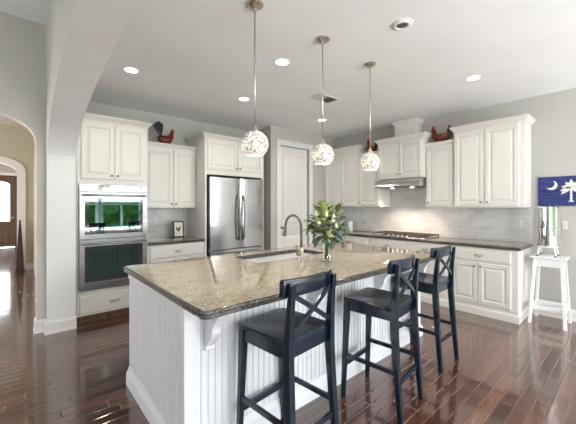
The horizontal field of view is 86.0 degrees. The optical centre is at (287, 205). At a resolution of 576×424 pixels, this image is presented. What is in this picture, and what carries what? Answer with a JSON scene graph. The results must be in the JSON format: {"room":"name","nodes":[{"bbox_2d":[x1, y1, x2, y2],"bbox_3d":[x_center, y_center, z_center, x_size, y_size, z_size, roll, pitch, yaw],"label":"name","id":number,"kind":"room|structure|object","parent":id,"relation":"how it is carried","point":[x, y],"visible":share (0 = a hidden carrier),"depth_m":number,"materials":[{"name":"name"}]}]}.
{"room":"kitchen","nodes":[
{"label":"kitchen","id":0,"kind":"room"},
{"bbox_2d":[0,164,16,175],"bbox_3d":[-10.609,-0.180,9.423,4.800,3.200,0.150,0,0,-41],"label":"wall","id":1,"kind":"structure","parent":0,"point":[4,168],"depth_m":10.35,"materials":[{"name":"beige paint"}]},
{"bbox_2d":[0,175,16,246],"bbox_3d":[-9.709,0.210,10.187,1.160,2.420,0.142,0,0,-41],"label":"door","id":2,"kind":"structure","parent":1,"relation":"in","point":[8,229],"depth_m":10.48,"materials":[{"name":"brown wood"}]},
{"bbox_2d":[0,172,16,175],"bbox_3d":[-9.662,0.165,10.133,1.340,2.510,0.025,0,0,-41],"label":"trim","id":3,"kind":"structure","parent":1,"relation":"attached to","point":[1,173],"depth_m":10.38,"materials":[{"name":"white paint"}]},
{"bbox_2d":[0,115,25,127],"bbox_3d":[-7.919,-1.750,6.077,4.455,0.100,10.430,0,0,-41],"label":"ceiling","id":4,"kind":"structure","parent":0,"point":[4,120],"depth_m":6.35,"materials":[{"name":"paint"}]},
{"bbox_2d":[0,125,33,262],"bbox_3d":[-7.256,-0.180,5.580,4.800,3.200,0.150,0,0,-41],"label":"wall","id":5,"kind":"structure","parent":0,"point":[16,143],"depth_m":6.79,"materials":[{"name":"beige paint"}]},
{"bbox_2d":[0,156,25,269],"bbox_3d":[-6.634,0.175,6.083,2.240,2.490,0.150,0,0,-41],"label":"trim","id":6,"kind":"structure","parent":5,"relation":"attached to","point":[21,174],"depth_m":6.72,"materials":[{"name":"white paint"}]},
{"bbox_2d":[26,263,33,269],"bbox_3d":[-5.710,1.350,6.815,0.155,0.140,0.022,0,0,-41],"label":"baseboard","id":7,"kind":"structure","parent":5,"relation":"attached to","point":[29,266],"depth_m":6.82,"materials":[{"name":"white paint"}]},
{"bbox_2d":[0,11,45,320],"bbox_3d":[-4.449,-0.330,2.084,4.435,3.500,0.150,0,0,-41],"label":"wall","id":8,"kind":"structure","parent":0,"point":[22,41],"depth_m":3.41,"materials":[{"name":"grey paint"}]},
{"bbox_2d":[0,0,49,24],"bbox_3d":[-1.698,-2.080,-1.070,4.435,0.100,8.220,0,0,-41],"label":"ceiling","id":9,"kind":"structure","parent":0,"point":[32,10],"depth_m":3.21,"materials":[{"name":"paint"}]},
{"bbox_2d":[34,0,139,321],"bbox_3d":[-1.465,-0.330,2.239,0.265,3.500,12.500,0,0,-41],"label":"wall","id":10,"kind":"structure","parent":0,"point":[82,35],"depth_m":3.05,"materials":[{"name":"white paint"}]},
{"bbox_2d":[34,319,46,335],"bbox_3d":[-2.722,1.350,3.398,0.105,0.140,0.140,0,0,-41],"label":"baseboard","id":11,"kind":"structure","parent":10,"relation":"attached to","point":[39,323],"depth_m":3.43,"materials":[{"name":"white paint"}]},
{"bbox_2d":[45,316,76,334],"bbox_3d":[-2.548,1.350,3.469,0.290,0.140,0.022,0,0,-41],"label":"baseboard","id":12,"kind":"object","parent":10,"relation":"attached to","point":[70,323],"visible":1,"depth_m":3.47,"materials":[{"name":"white paint"}]},
{"bbox_2d":[86,101,248,237],"bbox_3d":[-1.253,-0.330,5.662,5.085,3.500,0.160,0,0,-41],"label":"wall","id":13,"kind":"structure","parent":0,"point":[183,128],"depth_m":4.95,"materials":[{"name":"beige paint"}]},
{"bbox_2d":[153,217,157,224],"bbox_3d":[-2.070,0.250,4.837,0.074,0.120,0.008,0,0,-41],"label":"wall outlet","id":14,"kind":"object","parent":13,"relation":"attached to","point":[155,219],"visible":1,"depth_m":4.83,"materials":[{"name":"plastic"}]},
{"bbox_2d":[148,141,196,207],"bbox_3d":[-1.875,-0.436,4.764,0.823,0.963,0.388,0,0,-41],"label":"upper cabinet","id":15,"kind":"object","parent":13,"relation":"attached to","point":[171,167],"visible":0.87,"depth_m":4.65,"materials":[{"name":"beige paint"}]},
{"bbox_2d":[153,121,174,143],"bbox_3d":[-1.891,-1.089,4.720,0.343,0.376,0.130,0,0,-41],"label":"rooster figurine","id":16,"kind":"object","parent":15,"relation":"on","point":[158,127],"visible":0.86,"depth_m":4.68,"materials":[{"name":"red ceramic"}]},
{"bbox_2d":[0,246,575,423],"bbox_3d":[-3.154,1.470,4.680,9.800,0.100,18.800,0,0,-41],"label":"floor","id":17,"kind":"structure","parent":0,"point":[504,372],"depth_m":2.58,"materials":[{"name":"brown wood"}]},
{"bbox_2d":[15,220,24,271],"bbox_3d":[-5.753,0.870,6.633,0.150,1.100,0.120,0,0,-41],"label":"stand","id":18,"kind":"object","parent":17,"relation":"on","point":[19,259],"visible":1,"depth_m":6.61,"materials":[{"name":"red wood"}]},
{"bbox_2d":[76,112,152,324],"bbox_3d":[-2.361,0.163,4.127,0.843,2.515,0.710,0,0,-41],"label":"tall cabinet","id":19,"kind":"object","parent":17,"relation":"on","point":[110,150],"visible":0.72,"depth_m":3.83,"materials":[{"name":"beige paint"}]},
{"bbox_2d":[78,183,146,291],"bbox_3d":[-2.311,0.383,4.033,0.750,1.275,0.603,0,0,-41],"label":"double wall oven","id":20,"kind":"object","parent":19,"relation":"in","point":[112,219],"visible":0.91,"depth_m":3.81,"materials":[{"name":"metal"}]},
{"bbox_2d":[148,241,203,262],"bbox_3d":[-1.773,0.984,4.647,0.823,0.872,0.700,0,0,-41],"label":"base cabinet","id":21,"kind":"object","parent":17,"relation":"on","point":[167,252],"visible":0.3,"depth_m":4.38,"materials":[{"name":"beige paint"}]},
{"bbox_2d":[148,235,204,245],"bbox_3d":[-1.781,0.525,4.656,0.819,0.040,0.678,0,0,-41],"label":"countertop","id":22,"kind":"structure","parent":21,"relation":"on","point":[186,239],"depth_m":4.55,"materials":[{"name":"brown stone"}]},
{"bbox_2d":[172,221,183,237],"bbox_3d":[-1.732,0.378,4.883,0.170,0.255,0.059,0,0,-41],"label":"picture frame","id":23,"kind":"object","parent":22,"relation":"on","point":[178,226],"visible":1,"depth_m":4.88,"materials":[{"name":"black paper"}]},
{"bbox_2d":[184,132,263,256],"bbox_3d":[-1.044,0.163,5.277,1.205,2.515,0.708,0,0,-41],"label":"tall cabinet","id":24,"kind":"object","parent":17,"relation":"on","point":[217,155],"visible":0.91,"depth_m":4.88,"materials":[{"name":"beige paint"}]},
{"bbox_2d":[207,177,262,255],"bbox_3d":[-1.005,0.492,5.241,0.995,1.855,0.774,0,0,-41],"label":"refrigerator","id":25,"kind":"object","parent":17,"relation":"on","point":[234,206],"visible":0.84,"depth_m":4.94,"materials":[{"name":"metal"}]},
{"bbox_2d":[126,252,433,423],"bbox_3d":[0.143,0.983,2.861,2.691,0.874,1.293,0,0,-41],"label":"kitchen island","id":26,"kind":"object","parent":17,"relation":"on","point":[189,376],"visible":0.5,"depth_m":1.98,"materials":[{"name":"white paint"}]},
{"bbox_2d":[164,314,168,337],"bbox_3d":[-0.724,0.720,1.837,0.008,0.120,0.074,0,0,-41],"label":"wall outlet","id":27,"kind":"object","parent":26,"relation":"attached to","point":[166,319],"visible":1,"depth_m":1.83,"materials":[{"name":"plastic"}]},
{"bbox_2d":[123,242,442,319],"bbox_3d":[0.134,0.525,2.895,2.712,0.040,1.483,0,0,-41],"label":"island countertop","id":28,"kind":"structure","parent":26,"relation":"on","point":[208,287],"depth_m":2.32,"materials":[{"name":"beige stone"}]},
{"bbox_2d":[282,214,304,261],"bbox_3d":[0.029,0.294,2.881,0.097,0.421,0.302,0,0,-39],"label":"kitchen faucet","id":29,"kind":"object","parent":28,"relation":"on","point":[300,254],"visible":1,"depth_m":2.79,"materials":[{"name":"silver metal"}]},
{"bbox_3d":[0.343,0.391,2.741,0.110,0.225,0.110,0,0,-41],"label":"glass vase","id":30,"kind":"object","parent":28,"relation":"on","visible":0},
{"bbox_2d":[302,200,350,258],"bbox_3d":[0.320,0.215,2.736,0.456,0.533,0.444,0,0,-41],"label":"bouquet","id":31,"kind":"object","parent":30,"relation":"in","point":[328,218],"visible":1,"depth_m":2.69,"materials":[{"name":"green plant"}]},
{"bbox_2d":[236,268,338,423],"bbox_3d":[-0.002,0.894,1.774,0.467,1.052,0.400,0,0,44],"label":"bar stool","id":32,"kind":"object","parent":17,"relation":"on","point":[286,333],"visible":1,"depth_m":1.71,"materials":[{"name":"black wood"}]},
{"bbox_2d":[313,233,369,244],"bbox_3d":[1.162,0.984,5.943,0.670,0.872,1.326,0,0,-41],"label":"base cabinet","id":33,"kind":"object","parent":17,"relation":"on","point":[351,239],"visible":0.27,"depth_m":5.47,"materials":[{"name":"beige paint"}]},
{"bbox_2d":[318,229,532,250],"bbox_3d":[1.861,0.525,5.155,0.653,0.040,3.432,0,0,-41],"label":"countertop","id":34,"kind":"structure","parent":33,"relation":"on","point":[514,246],"depth_m":4.30,"materials":[{"name":"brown stone"}]},
{"bbox_2d":[347,221,352,230],"bbox_3d":[1.224,0.402,6.097,0.106,0.204,0.106,0,0,-41],"label":"canister","id":35,"kind":"object","parent":34,"relation":"on","point":[350,226],"visible":0.88,"depth_m":6.05,"materials":[{"name":"white ceramic"}]},
{"bbox_2d":[372,231,439,238],"bbox_3d":[1.919,0.479,5.071,0.500,0.051,0.910,0,0,-41],"label":"gas cooktop","id":36,"kind":"object","parent":34,"relation":"in","point":[381,233],"visible":1,"depth_m":4.93,"materials":[{"name":"silver metal"}]},
{"bbox_2d":[341,254,423,423],"bbox_3d":[0.696,0.894,2.289,0.467,1.052,0.400,0,0,43],"label":"bar stool","id":37,"kind":"object","parent":17,"relation":"on","point":[371,302],"visible":1,"depth_m":2.23,"materials":[{"name":"black wood"}]},
{"bbox_2d":[370,238,448,307],"bbox_3d":[2.022,0.984,4.957,0.670,0.872,1.288,0,0,-41],"label":"base cabinet","id":38,"kind":"object","parent":17,"relation":"on","point":[410,245],"visible":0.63,"depth_m":4.52,"materials":[{"name":"beige paint"}]},
{"bbox_2d":[391,244,458,372],"bbox_3d":[1.288,0.894,2.912,0.400,1.052,0.467,0,0,-42],"label":"bar stool","id":39,"kind":"object","parent":17,"relation":"on","point":[435,283],"visible":0.73,"depth_m":2.77,"materials":[{"name":"black wood"}]},
{"bbox_2d":[449,245,529,323],"bbox_3d":[2.709,0.984,4.169,0.670,0.872,0.799,0,0,-41],"label":"base cabinet","id":40,"kind":"object","parent":17,"relation":"on","point":[491,283],"visible":0.93,"depth_m":3.92,"materials":[{"name":"beige paint"}]},
{"bbox_2d":[528,253,571,330],"bbox_3d":[3.164,1.017,3.736,0.372,0.806,0.356,0,0,-41],"label":"stand","id":41,"kind":"object","parent":17,"relation":"on","point":[545,260],"visible":0.95,"depth_m":3.71,"materials":[{"name":"paint"}]},
{"bbox_2d":[536,203,560,257],"bbox_3d":[3.139,0.293,3.738,0.274,0.640,0.230,0,0,-41],"label":"water filter","id":42,"kind":"object","parent":41,"relation":"on","point":[548,227],"visible":1,"depth_m":3.68,"materials":[{"name":"silver metal"}]},
{"bbox_2d":[258,125,332,249],"bbox_3d":[0.124,-0.006,6.346,1.710,2.853,0.640,0,0,-41],"label":"wall","id":43,"kind":"structure","parent":0,"point":[272,133],"depth_m":5.66,"materials":[{"name":"beige paint"}]},
{"bbox_2d":[281,146,307,247],"bbox_3d":[0.123,0.153,5.955,0.741,2.514,0.107,0,0,-41],"label":"door","id":44,"kind":"structure","parent":43,"relation":"in","point":[294,166],"depth_m":5.95,"materials":[{"name":"white paint"}]},
{"bbox_2d":[276,139,313,247],"bbox_3d":[0.147,0.105,5.920,0.955,2.630,0.032,0,0,-41],"label":"trim","id":45,"kind":"structure","parent":43,"relation":"attached to","point":[279,142],"depth_m":5.66,"materials":[{"name":"white paint"}]},
{"bbox_2d":[90,0,575,138],"bbox_3d":[1.726,-1.783,2.448,4.820,0.700,9.020,0,0,-41],"label":"ceiling","id":46,"kind":"structure","parent":0,"point":[194,59],"depth_m":3.06,"materials":[{"name":"paint"}]},
{"bbox_2d":[122,66,139,73],"bbox_3d":[-1.662,-1.428,3.274,0.170,0.010,0.170,0,0,-41],"label":"recessed light","id":47,"kind":"object","parent":46,"relation":"in","point":[128,69],"visible":1,"depth_m":3.27,"materials":[{"name":"white paint"}]},
{"bbox_2d":[238,97,249,100],"bbox_3d":[-0.595,-1.428,4.165,0.170,0.010,0.170,0,0,-41],"label":"recessed light","id":48,"kind":"object","parent":46,"relation":"in","point":[239,98],"visible":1,"depth_m":4.14,"materials":[{"name":"white paint"}]},
{"bbox_2d":[241,0,268,156],"bbox_3d":[-0.236,-0.894,2.203,0.196,1.078,0.196,0,0,-41],"label":"pendant light","id":49,"kind":"object","parent":46,"relation":"hanging from","point":[254,143],"visible":1,"depth_m":2.16,"materials":[{"name":"white glass"}]},
{"bbox_2d":[274,58,290,65],"bbox_3d":[-0.058,-1.428,3.094,0.170,0.010,0.170,0,0,-41],"label":"recessed light","id":50,"kind":"object","parent":46,"relation":"in","point":[280,61],"visible":1,"depth_m":3.08,"materials":[{"name":"white paint"}]},
{"bbox_2d":[311,35,333,164],"bbox_3d":[0.299,-0.894,2.669,0.196,1.078,0.196,0,0,-41],"label":"pendant light","id":51,"kind":"object","parent":46,"relation":"hanging from","point":[322,153],"visible":1,"depth_m":2.62,"materials":[{"name":"white glass"}]},
{"bbox_2d":[308,92,340,103],"bbox_3d":[0.488,-1.429,4.141,0.400,0.016,0.230,0,0,-41],"label":"ceiling vent","id":52,"kind":"object","parent":46,"relation":"in","point":[327,99],"visible":0.98,"depth_m":4.13,"materials":[{"name":"white metal"}]},
{"bbox_2d":[360,61,379,170],"bbox_3d":[0.834,-0.894,3.136,0.196,1.078,0.196,0,0,-41],"label":"pendant light","id":53,"kind":"object","parent":46,"relation":"hanging from","point":[370,161],"visible":1,"depth_m":3.08,"materials":[{"name":"white glass"}]},
{"bbox_2d":[391,18,413,30],"bbox_3d":[0.904,-1.425,2.447,0.170,0.016,0.170,0,0,-41],"label":"recessed light","id":54,"kind":"object","parent":46,"relation":"in","point":[403,23],"visible":1,"depth_m":2.43,"materials":[{"name":"white paint"}]},
{"bbox_2d":[465,75,481,80],"bbox_3d":[2.087,-1.428,3.479,0.170,0.010,0.170,0,0,-41],"label":"recessed light","id":55,"kind":"object","parent":46,"relation":"in","point":[473,77],"visible":1,"depth_m":3.47,"materials":[{"name":"white paint"}]},
{"bbox_2d":[333,88,575,309],"bbox_3d":[3.510,-0.330,3.871,0.160,3.500,8.820,0,0,-41],"label":"wall","id":56,"kind":"structure","parent":0,"point":[553,132],"depth_m":4.26,"materials":[{"name":"beige paint"}]},
{"bbox_2d":[323,144,367,206],"bbox_3d":[1.148,-0.547,6.189,0.368,1.155,0.938,0,0,-41],"label":"upper cabinet","id":57,"kind":"object","parent":56,"relation":"attached to","point":[341,176],"visible":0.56,"depth_m":6.04,"materials":[{"name":"beige paint"}]},
{"bbox_2d":[357,151,389,206],"bbox_3d":[1.575,-0.464,5.699,0.368,0.988,0.458,0,0,-41],"label":"upper cabinet","id":58,"kind":"object","parent":56,"relation":"attached to","point":[369,196],"visible":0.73,"depth_m":5.59,"materials":[{"name":"beige paint"}]},
{"bbox_2d":[366,139,377,151],"bbox_3d":[1.565,-1.090,5.691,0.109,0.297,0.301,0,0,-41],"label":"rooster figurine","id":59,"kind":"object","parent":58,"relation":"on","point":[373,148],"visible":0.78,"depth_m":5.66,"materials":[{"name":"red ceramic"}]},
{"bbox_2d":[374,131,434,179],"bbox_3d":[1.961,-0.782,5.196,0.448,0.685,0.903,0,0,-41],"label":"upper cabinet","id":60,"kind":"object","parent":56,"relation":"attached to","point":[404,156],"visible":0.96,"depth_m":5.01,"materials":[{"name":"beige paint"}]},
{"bbox_2d":[374,177,425,188],"bbox_3d":[1.925,-0.361,5.166,0.523,0.154,0.785,0,0,-41],"label":"range hood","id":61,"kind":"object","parent":60,"relation":"attached to","point":[419,182],"visible":0.97,"depth_m":4.98,"materials":[{"name":"silver metal"}]},
{"bbox_2d":[391,117,423,136],"bbox_3d":[2.032,-1.278,5.256,0.263,0.306,0.460,0,0,-41],"label":"box","id":62,"kind":"object","parent":60,"relation":"on","point":[412,125],"visible":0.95,"depth_m":5.16,"materials":[{"name":"beige paint"}]},
{"bbox_2d":[425,139,453,206],"bbox_3d":[2.395,-0.464,4.759,0.368,0.988,0.423,0,0,-41],"label":"upper cabinet","id":63,"kind":"object","parent":56,"relation":"attached to","point":[439,158],"visible":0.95,"depth_m":4.65,"materials":[{"name":"beige paint"}]},
{"bbox_2d":[431,125,453,141],"bbox_3d":[2.379,-1.092,4.727,0.154,0.301,0.406,0,0,-41],"label":"rooster figurine","id":64,"kind":"object","parent":63,"relation":"on","point":[437,137],"visible":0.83,"depth_m":4.70,"materials":[{"name":"red ceramic"}]},
{"bbox_2d":[449,113,535,207],"bbox_3d":[2.794,-0.547,4.271,0.408,1.155,0.933,0,0,-41],"label":"upper cabinet","id":65,"kind":"object","parent":56,"relation":"attached to","point":[492,158],"visible":1,"depth_m":4.09,"materials":[{"name":"beige paint"}]},
{"bbox_2d":[514,219,520,227],"bbox_3d":[3.118,0.250,4.193,0.008,0.120,0.074,0,0,-41],"label":"wall outlet","id":66,"kind":"object","parent":56,"relation":"attached to","point":[517,222],"visible":1,"depth_m":4.19,"materials":[{"name":"plastic"}]},
{"bbox_2d":[532,304,575,321],"bbox_3d":[4.719,1.350,2.362,0.022,0.140,4.555,0,0,-41],"label":"baseboard","id":67,"kind":"structure","parent":56,"relation":"attached to","point":[540,312],"depth_m":3.90,"materials":[{"name":"white paint"}]},
{"bbox_2d":[538,175,575,205],"bbox_3d":[3.472,-0.177,3.787,0.026,0.368,0.642,0,0,-41],"label":"plaque","id":68,"kind":"object","parent":56,"relation":"attached to","point":[553,187],"visible":1,"depth_m":3.88,"materials":[{"name":"blue paint"}]},
{"bbox_2d":[562,221,567,229],"bbox_3d":[3.440,0.250,3.837,0.009,0.102,0.053,0,0,-41],"label":"light switch","id":69,"kind":"object","parent":56,"relation":"attached to","point":[564,223],"visible":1,"depth_m":3.83,"materials":[{"name":"plastic"}]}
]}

